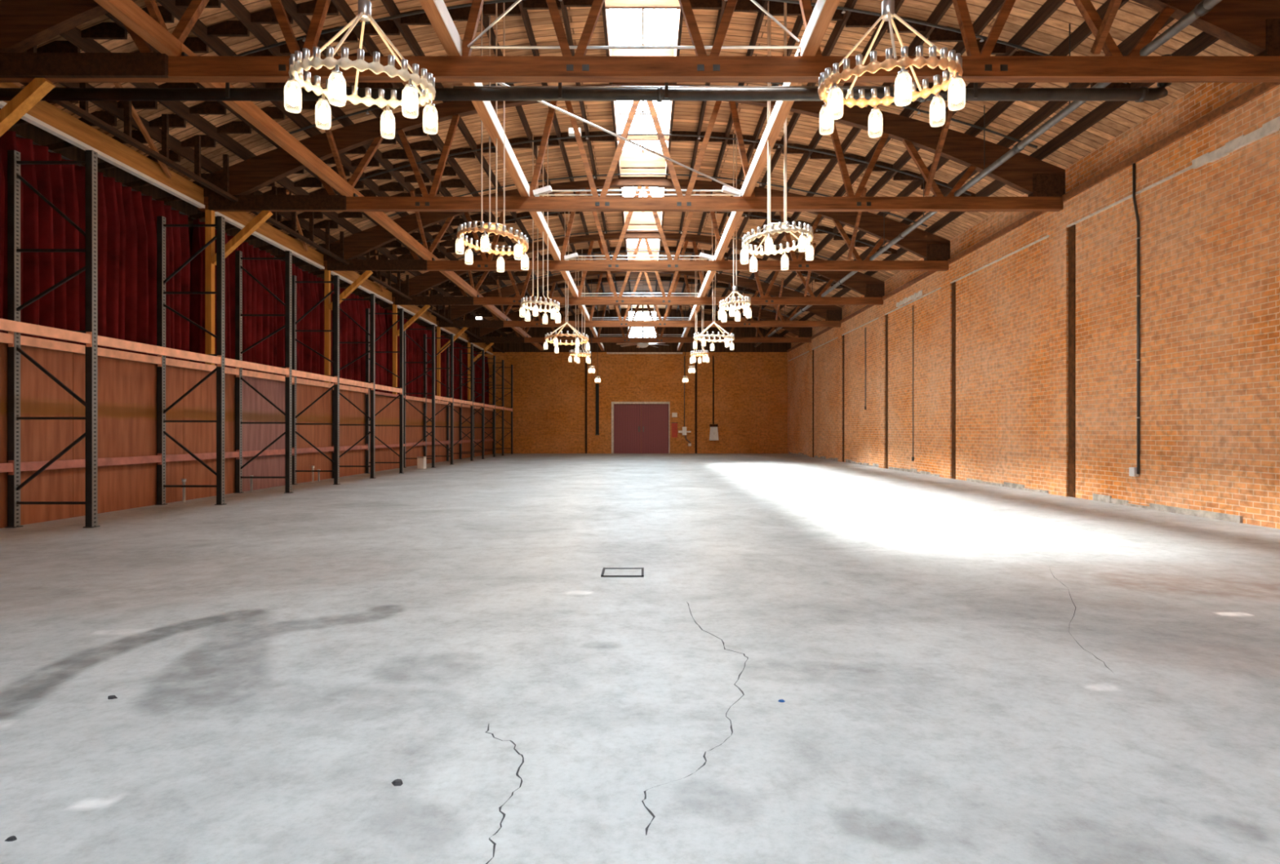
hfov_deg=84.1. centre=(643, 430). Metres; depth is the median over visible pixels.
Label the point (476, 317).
floodlight
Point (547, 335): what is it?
ring chandelier
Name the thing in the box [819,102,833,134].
jar
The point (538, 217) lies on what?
timber beam
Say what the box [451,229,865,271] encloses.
rafter
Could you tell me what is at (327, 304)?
timber post
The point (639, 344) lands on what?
ceiling fan
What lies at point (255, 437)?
wall panel
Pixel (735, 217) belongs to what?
timber beam
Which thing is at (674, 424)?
wall sign
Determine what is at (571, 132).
floodlight
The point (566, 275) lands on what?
timber beam
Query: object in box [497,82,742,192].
rod
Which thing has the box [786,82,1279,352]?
wooden beam
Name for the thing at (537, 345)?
timber beam
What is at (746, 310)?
jar
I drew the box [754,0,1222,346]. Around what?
pipe
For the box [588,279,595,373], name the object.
jar pendant
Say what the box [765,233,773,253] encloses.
jar
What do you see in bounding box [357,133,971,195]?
rafter
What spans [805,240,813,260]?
jar
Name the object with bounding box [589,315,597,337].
timber beam
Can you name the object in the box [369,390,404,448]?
rail
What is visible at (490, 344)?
timber post
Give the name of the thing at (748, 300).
ring chandelier
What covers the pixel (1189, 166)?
trim
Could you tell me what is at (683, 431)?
conduit
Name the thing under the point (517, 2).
rod
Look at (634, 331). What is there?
window
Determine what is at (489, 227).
ring chandelier
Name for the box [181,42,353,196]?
timber beam
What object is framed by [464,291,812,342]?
roof truss
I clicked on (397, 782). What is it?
chip
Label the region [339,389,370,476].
wall panel
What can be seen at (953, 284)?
trim
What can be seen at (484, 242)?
jar
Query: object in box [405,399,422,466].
wall panel
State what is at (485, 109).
timber beam
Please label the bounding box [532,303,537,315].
jar
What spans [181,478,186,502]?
pipe stub
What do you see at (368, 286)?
header beam
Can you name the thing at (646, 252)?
window
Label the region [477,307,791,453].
wall
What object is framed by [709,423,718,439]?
electrical box
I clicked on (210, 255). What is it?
timber post
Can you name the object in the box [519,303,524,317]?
jar
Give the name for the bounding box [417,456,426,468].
box
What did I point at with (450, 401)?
rack
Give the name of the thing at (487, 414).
wall panel
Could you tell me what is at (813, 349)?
trim
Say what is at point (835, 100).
jar
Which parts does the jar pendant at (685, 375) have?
cord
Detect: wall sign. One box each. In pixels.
[671,412,677,417]
[671,422,677,437]
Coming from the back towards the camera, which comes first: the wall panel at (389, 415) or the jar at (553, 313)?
the wall panel at (389, 415)
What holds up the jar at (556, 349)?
on the ring chandelier at (547, 335)
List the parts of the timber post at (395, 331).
post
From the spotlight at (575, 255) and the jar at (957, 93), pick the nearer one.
the jar at (957, 93)
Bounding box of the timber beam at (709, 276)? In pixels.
[699,253,715,297]
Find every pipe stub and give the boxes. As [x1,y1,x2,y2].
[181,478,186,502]
[249,475,253,491]
[311,465,314,482]
[317,469,320,480]
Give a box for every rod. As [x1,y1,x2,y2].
[467,0,521,47]
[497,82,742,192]
[751,0,799,41]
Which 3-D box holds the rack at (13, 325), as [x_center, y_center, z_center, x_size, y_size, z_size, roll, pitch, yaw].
[-7.320,-1.140,13.320,1.080,4.660,13.660,0,0,0]
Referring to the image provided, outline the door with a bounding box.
[611,401,669,453]
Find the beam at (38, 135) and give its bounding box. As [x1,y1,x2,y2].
[0,107,477,351]
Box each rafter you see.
[288,82,1037,147]
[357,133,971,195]
[420,211,891,253]
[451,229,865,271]
[464,249,842,287]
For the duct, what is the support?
attached to the wall at (751, 382)
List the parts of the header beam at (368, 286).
stud plate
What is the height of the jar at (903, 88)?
0.281 m
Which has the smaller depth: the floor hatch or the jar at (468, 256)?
the floor hatch
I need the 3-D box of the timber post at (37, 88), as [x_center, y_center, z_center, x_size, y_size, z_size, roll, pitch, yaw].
[-7.456,-1.458,8.220,1.187,5.296,0.130,0,0,0]
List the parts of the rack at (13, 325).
plate, plate, post, plate, post, plate, plate, post, plate, post, post, post, post, post, post, post, post, post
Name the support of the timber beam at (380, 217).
attached to the roof truss at (935, 250)
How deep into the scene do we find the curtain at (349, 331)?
20.33 m
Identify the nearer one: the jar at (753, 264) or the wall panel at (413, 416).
the jar at (753, 264)
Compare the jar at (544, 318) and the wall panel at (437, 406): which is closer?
the jar at (544, 318)
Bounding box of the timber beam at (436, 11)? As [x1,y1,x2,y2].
[418,0,462,56]
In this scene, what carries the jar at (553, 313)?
on the ring chandelier at (524, 300)
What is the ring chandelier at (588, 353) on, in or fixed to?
hanging from the ceiling
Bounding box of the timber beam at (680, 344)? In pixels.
[677,334,683,351]
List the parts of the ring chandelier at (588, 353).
cord, cord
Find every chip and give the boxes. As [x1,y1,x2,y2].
[4,835,17,841]
[107,694,117,699]
[391,778,402,786]
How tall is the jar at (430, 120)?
0.281 m
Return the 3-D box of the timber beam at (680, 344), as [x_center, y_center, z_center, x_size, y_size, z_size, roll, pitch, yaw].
[1.900,-4.405,35.310,0.200,0.200,5.368,0,0,0]
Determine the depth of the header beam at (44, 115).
10.79 m
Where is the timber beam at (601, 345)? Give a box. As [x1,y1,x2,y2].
[593,336,604,351]
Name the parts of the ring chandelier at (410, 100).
cord, cord, cord, cord, cord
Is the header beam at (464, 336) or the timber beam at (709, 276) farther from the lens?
the header beam at (464, 336)
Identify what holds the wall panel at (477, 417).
on the floor
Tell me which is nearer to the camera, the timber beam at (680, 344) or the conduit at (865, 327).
the conduit at (865, 327)
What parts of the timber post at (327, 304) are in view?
post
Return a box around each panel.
[0,342,72,528]
[72,352,182,517]
[182,367,235,500]
[242,375,284,491]
[296,382,332,483]
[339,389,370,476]
[374,395,399,471]
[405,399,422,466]
[422,401,441,463]
[441,404,457,461]
[457,405,470,458]
[474,408,481,456]
[484,409,492,454]
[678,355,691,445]
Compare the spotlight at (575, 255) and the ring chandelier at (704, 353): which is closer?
the spotlight at (575, 255)
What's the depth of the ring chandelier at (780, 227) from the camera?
10.50 m
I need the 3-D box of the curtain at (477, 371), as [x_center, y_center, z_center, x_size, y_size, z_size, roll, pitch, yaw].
[-8.352,-1.386,35.154,0.449,5.152,5.086,0,0,0]
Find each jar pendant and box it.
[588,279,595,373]
[682,305,688,381]
[688,278,695,373]
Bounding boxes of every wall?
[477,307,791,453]
[787,53,1279,528]
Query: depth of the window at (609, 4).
11.71 m
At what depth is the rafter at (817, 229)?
20.02 m
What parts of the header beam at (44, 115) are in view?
stud plate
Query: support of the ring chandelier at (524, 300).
hanging from the ceiling
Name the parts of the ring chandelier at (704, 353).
cord, cord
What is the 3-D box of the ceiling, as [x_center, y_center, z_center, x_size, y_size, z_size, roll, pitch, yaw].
[-0.400,-5.532,16.475,17.300,2.189,43.750,0,0,0]
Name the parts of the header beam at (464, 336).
stud plate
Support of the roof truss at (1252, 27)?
attached to the ceiling
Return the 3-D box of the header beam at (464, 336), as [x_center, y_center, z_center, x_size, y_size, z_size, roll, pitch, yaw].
[-8.111,-4.496,30.180,1.536,1.021,4.720,0,0,0]
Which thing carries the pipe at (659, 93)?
attached to the roof truss at (1252, 27)
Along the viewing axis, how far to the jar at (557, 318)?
15.60 m
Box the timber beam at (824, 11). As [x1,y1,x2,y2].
[800,0,839,56]
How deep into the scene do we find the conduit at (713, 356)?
37.89 m
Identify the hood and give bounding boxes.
[709,423,717,426]
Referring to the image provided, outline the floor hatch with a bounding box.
[600,567,644,577]
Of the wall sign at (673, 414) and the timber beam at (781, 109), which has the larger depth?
the wall sign at (673, 414)
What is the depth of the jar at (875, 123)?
6.19 m
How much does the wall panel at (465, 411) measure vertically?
2.300 m
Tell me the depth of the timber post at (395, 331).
22.80 m
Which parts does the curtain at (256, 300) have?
rod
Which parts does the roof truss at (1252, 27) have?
splice plate, splice plate, splice plate, tie rod, splice plate, splice plate, splice plate, splice plate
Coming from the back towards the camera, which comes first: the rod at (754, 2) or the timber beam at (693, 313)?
the timber beam at (693, 313)
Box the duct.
[595,383,599,435]
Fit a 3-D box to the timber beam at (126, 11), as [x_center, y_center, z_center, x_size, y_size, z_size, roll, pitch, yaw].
[-5.420,-4.405,5.780,0.200,0.200,4.868,0,0,0]
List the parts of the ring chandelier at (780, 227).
cord, cord, cord, cord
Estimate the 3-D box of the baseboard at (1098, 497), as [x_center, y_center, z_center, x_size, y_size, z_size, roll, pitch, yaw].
[7.758,1.130,16.475,0.085,0.119,42.950,0,0,0]
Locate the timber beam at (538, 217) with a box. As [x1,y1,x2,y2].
[520,195,560,260]
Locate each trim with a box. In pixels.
[585,360,586,453]
[606,351,682,353]
[694,360,697,453]
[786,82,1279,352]
[788,164,1191,360]
[812,349,813,457]
[842,334,844,462]
[885,314,888,468]
[951,281,955,479]
[1068,224,1075,497]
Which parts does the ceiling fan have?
blade, blade, motor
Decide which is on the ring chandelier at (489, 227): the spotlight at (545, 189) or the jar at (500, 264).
the jar at (500, 264)
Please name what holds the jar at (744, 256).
on the ring chandelier at (780, 227)
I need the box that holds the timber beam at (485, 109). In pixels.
[447,55,529,196]
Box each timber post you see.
[0,77,55,137]
[204,209,272,364]
[324,269,373,382]
[392,304,431,394]
[436,326,467,400]
[467,342,493,404]
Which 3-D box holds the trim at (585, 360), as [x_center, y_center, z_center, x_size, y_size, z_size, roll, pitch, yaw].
[-3.050,-1.310,37.920,0.110,5.000,0.060,0,0,0]
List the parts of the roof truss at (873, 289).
tie rod, tie rod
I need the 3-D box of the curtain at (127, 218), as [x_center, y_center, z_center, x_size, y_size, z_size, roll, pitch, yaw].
[-8.353,-1.386,10.661,0.511,5.152,4.881,0,0,0]
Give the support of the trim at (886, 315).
attached to the wall at (1210, 232)
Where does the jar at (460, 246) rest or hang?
on the ring chandelier at (489, 227)
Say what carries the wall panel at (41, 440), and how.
on the floor
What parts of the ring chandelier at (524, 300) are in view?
cord, cord, cord, cord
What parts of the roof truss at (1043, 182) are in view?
splice plate, splice plate, tie rod, tie rod, splice plate, splice plate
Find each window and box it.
[604,0,680,56]
[612,82,673,177]
[620,177,665,231]
[626,231,660,260]
[627,310,657,337]
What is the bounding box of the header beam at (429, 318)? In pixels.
[380,290,453,326]
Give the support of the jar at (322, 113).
on the ring chandelier at (410, 100)
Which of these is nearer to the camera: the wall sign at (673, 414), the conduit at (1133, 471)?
the conduit at (1133, 471)
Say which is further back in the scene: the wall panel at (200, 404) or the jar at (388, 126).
the wall panel at (200, 404)
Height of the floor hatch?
0.016 m
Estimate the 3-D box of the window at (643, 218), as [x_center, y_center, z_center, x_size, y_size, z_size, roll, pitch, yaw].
[-0.005,-6.726,20.490,1.230,0.668,4.520,0,0,0]
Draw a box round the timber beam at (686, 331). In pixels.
[682,317,690,337]
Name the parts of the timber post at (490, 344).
post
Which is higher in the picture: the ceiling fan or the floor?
the ceiling fan
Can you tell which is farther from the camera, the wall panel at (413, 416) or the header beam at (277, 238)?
the wall panel at (413, 416)
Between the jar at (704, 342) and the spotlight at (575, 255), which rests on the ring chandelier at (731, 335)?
the jar at (704, 342)
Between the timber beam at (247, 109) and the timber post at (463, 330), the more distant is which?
the timber post at (463, 330)
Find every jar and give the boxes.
[284,74,302,113]
[315,93,331,129]
[328,64,346,106]
[380,104,395,138]
[401,78,418,118]
[422,98,437,134]
[455,234,463,253]
[465,245,472,264]
[480,231,488,251]
[496,253,504,271]
[514,240,522,259]
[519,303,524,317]
[520,251,528,270]
[525,308,530,320]
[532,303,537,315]
[542,311,547,324]
[551,306,556,319]
[553,336,558,345]
[554,344,558,353]
[555,310,560,323]
[575,345,579,352]
[585,340,590,350]
[701,336,706,346]
[718,306,724,319]
[721,310,726,322]
[728,302,733,316]
[734,308,739,321]
[740,244,748,264]
[744,302,749,315]
[746,305,751,318]
[749,253,757,271]
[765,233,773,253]
[781,251,788,270]
[798,231,807,252]
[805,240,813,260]
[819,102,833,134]
[826,83,843,119]
[867,104,882,137]
[894,66,911,106]
[929,91,945,127]
[947,71,965,111]
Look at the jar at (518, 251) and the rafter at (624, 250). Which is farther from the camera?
the rafter at (624, 250)
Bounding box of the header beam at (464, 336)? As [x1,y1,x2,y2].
[425,314,481,342]
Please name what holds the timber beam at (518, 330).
attached to the roof truss at (832, 314)
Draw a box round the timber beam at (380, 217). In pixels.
[353,187,431,260]
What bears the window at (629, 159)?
attached to the ceiling
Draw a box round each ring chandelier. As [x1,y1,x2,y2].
[284,0,437,138]
[455,2,528,271]
[519,133,560,324]
[543,211,590,353]
[568,248,591,363]
[689,249,708,362]
[693,211,734,351]
[718,133,751,322]
[740,0,813,271]
[817,0,965,137]
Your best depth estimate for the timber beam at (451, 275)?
20.73 m
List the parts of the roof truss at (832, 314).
tie rod, tie rod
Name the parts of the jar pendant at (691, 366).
cord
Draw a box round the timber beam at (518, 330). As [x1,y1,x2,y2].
[506,315,526,337]
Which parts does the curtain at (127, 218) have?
rod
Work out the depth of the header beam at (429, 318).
25.68 m
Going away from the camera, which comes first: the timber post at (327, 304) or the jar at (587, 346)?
the timber post at (327, 304)
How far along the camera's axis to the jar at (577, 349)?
20.87 m
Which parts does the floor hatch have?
hatch plate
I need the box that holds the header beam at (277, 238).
[187,186,349,269]
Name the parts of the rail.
rail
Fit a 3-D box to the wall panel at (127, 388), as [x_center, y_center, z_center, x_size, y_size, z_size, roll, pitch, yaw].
[-7.885,0.040,10.975,0.024,2.300,2.342,0,0,0]
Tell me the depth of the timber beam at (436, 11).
7.61 m
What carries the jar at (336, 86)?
on the ring chandelier at (410, 100)
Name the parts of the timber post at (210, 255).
post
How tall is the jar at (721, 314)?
0.281 m
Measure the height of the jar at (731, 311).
0.281 m
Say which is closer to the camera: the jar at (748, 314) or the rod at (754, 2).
the rod at (754, 2)
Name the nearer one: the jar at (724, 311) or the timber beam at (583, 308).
the jar at (724, 311)
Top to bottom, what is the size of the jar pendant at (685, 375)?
4.039 m
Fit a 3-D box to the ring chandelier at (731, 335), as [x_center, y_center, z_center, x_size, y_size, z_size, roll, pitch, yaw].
[2.032,-4.405,20.367,1.186,4.114,1.204,0,0,0]
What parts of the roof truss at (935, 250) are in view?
tie rod, tie rod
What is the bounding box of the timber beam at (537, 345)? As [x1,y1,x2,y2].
[526,333,543,351]
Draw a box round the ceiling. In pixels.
[12,0,1249,343]
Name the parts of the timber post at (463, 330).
post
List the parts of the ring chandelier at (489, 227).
cord, cord, cord, cord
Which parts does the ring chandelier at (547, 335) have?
cord, cord, stem, stem, cord, cord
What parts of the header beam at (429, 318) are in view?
stud plate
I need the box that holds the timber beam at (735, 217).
[715,187,743,260]
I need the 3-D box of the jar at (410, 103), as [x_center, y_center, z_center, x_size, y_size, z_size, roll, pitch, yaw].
[-1.791,-2.563,5.455,0.122,0.281,0.119,0,0,0]
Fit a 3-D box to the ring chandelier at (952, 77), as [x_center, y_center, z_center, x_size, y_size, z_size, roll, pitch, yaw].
[1.970,-4.434,5.710,1.090,4.067,1.134,0,0,0]
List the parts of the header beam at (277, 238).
stud plate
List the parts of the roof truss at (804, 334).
tie rod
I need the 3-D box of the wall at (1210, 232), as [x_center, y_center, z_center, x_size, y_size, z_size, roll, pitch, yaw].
[7.973,-1.985,16.675,0.555,6.350,43.350,0,0,0]
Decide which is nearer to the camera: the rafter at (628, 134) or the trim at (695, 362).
the rafter at (628, 134)
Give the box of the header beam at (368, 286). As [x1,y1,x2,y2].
[310,249,412,303]
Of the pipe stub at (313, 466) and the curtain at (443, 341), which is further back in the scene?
the curtain at (443, 341)
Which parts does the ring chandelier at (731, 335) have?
cord, stem, stem, cord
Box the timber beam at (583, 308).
[577,291,589,320]
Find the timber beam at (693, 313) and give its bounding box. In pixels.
[689,292,700,320]
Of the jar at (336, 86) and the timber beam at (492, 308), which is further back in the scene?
the timber beam at (492, 308)
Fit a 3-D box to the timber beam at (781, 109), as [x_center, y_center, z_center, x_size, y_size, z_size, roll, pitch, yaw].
[1.900,-4.405,10.660,0.200,0.200,4.868,0,0,0]
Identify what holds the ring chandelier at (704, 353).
hanging from the ceiling
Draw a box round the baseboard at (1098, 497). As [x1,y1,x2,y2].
[788,452,1242,523]
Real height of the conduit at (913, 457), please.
4.460 m
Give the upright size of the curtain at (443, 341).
5.152 m
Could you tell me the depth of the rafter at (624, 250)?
24.90 m
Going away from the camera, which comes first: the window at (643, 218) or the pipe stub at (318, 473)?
the pipe stub at (318, 473)
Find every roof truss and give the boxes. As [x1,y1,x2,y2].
[0,0,1279,82]
[192,83,1065,211]
[315,177,950,271]
[385,231,884,305]
[431,271,841,327]
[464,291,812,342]
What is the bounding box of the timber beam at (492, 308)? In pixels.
[476,291,506,320]
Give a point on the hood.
(711, 424)
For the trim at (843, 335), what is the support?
attached to the wall at (1210, 232)
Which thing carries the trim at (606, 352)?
attached to the wall at (751, 382)
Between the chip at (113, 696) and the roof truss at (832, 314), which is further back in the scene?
the roof truss at (832, 314)
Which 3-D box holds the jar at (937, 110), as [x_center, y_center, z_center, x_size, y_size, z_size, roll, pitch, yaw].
[2.449,-2.689,5.905,0.122,0.281,0.119,0,0,0]
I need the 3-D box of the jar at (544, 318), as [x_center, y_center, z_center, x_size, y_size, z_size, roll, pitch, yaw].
[-2.191,-2.537,15.866,0.122,0.281,0.119,0,0,0]
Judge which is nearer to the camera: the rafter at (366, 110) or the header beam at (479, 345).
the rafter at (366, 110)
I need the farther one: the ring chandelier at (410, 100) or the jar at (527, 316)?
the jar at (527, 316)
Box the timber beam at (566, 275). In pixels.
[553,259,577,297]
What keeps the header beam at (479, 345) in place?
attached to the roof truss at (804, 334)
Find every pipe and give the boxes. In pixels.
[0,53,1172,102]
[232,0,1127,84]
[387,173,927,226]
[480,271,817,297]
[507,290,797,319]
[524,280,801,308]
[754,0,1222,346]
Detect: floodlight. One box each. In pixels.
[475,316,483,319]
[568,118,581,136]
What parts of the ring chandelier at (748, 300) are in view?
stem, stem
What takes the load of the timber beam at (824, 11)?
attached to the roof truss at (1252, 27)
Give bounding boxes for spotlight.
[533,185,552,196]
[564,252,577,260]
[699,252,713,260]
[721,185,741,196]
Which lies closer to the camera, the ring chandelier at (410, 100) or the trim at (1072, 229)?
the ring chandelier at (410, 100)
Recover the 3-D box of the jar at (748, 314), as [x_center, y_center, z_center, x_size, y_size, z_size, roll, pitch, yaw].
[2.312,-2.619,15.535,0.122,0.281,0.119,0,0,0]
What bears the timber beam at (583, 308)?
attached to the roof truss at (832, 314)
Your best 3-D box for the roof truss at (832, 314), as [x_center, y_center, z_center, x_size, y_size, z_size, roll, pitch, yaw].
[-0.300,-5.220,27.094,16.100,2.330,1.472,0,0,0]
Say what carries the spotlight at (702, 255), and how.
attached to the roof truss at (935, 250)
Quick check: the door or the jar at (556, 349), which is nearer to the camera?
the jar at (556, 349)
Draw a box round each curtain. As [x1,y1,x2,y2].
[0,129,190,360]
[189,217,319,381]
[316,276,386,392]
[384,308,431,399]
[435,332,463,404]
[462,345,488,407]
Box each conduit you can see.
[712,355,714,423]
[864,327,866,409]
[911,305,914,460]
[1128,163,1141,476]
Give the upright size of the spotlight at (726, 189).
0.194 m
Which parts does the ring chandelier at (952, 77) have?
cord, cord, cord, cord, cord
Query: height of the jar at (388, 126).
0.281 m
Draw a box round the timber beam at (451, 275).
[431,253,476,297]
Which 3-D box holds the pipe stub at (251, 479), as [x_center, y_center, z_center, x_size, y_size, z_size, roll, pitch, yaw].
[-7.700,1.030,13.950,0.068,0.320,0.065,0,0,0]
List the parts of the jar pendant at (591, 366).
cord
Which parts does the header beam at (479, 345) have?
stud plate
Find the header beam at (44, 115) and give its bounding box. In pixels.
[0,45,238,208]
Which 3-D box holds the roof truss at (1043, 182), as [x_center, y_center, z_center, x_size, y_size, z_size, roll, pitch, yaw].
[-0.300,-5.220,12.454,16.100,2.330,1.472,0,0,0]
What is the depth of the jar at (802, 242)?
10.16 m
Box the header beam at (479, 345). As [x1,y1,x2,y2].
[458,331,504,354]
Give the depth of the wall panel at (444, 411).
28.83 m
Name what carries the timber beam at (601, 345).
attached to the roof truss at (804, 334)
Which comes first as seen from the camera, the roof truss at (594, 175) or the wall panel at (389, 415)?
the roof truss at (594, 175)
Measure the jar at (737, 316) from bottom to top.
0.281 m
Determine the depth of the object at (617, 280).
29.78 m
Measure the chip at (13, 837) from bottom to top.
0.008 m
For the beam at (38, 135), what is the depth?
12.87 m
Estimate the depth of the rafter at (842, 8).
10.26 m
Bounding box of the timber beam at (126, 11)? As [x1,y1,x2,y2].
[93,0,181,56]
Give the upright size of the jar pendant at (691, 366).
3.992 m
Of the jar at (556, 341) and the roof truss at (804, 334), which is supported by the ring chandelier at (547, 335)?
the jar at (556, 341)
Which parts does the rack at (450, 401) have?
post, post, post, post, post, post, post, post, post, post, post, post, post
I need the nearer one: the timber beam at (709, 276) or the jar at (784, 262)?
the jar at (784, 262)
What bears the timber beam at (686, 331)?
attached to the roof truss at (804, 334)
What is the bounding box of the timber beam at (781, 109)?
[742,44,802,196]
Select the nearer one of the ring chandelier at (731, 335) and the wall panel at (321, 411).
the wall panel at (321, 411)
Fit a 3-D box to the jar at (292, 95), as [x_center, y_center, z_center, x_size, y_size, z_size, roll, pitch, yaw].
[-2.691,-2.603,5.452,0.122,0.281,0.119,0,0,0]
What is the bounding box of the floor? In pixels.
[0,453,1279,863]
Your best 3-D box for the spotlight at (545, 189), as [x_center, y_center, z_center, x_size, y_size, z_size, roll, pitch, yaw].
[-1.850,-4.402,13.050,0.344,0.194,0.110,0,0,7]
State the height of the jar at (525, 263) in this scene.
0.281 m
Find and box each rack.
[0,150,404,527]
[403,324,512,467]
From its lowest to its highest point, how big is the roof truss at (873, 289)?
2.330 m

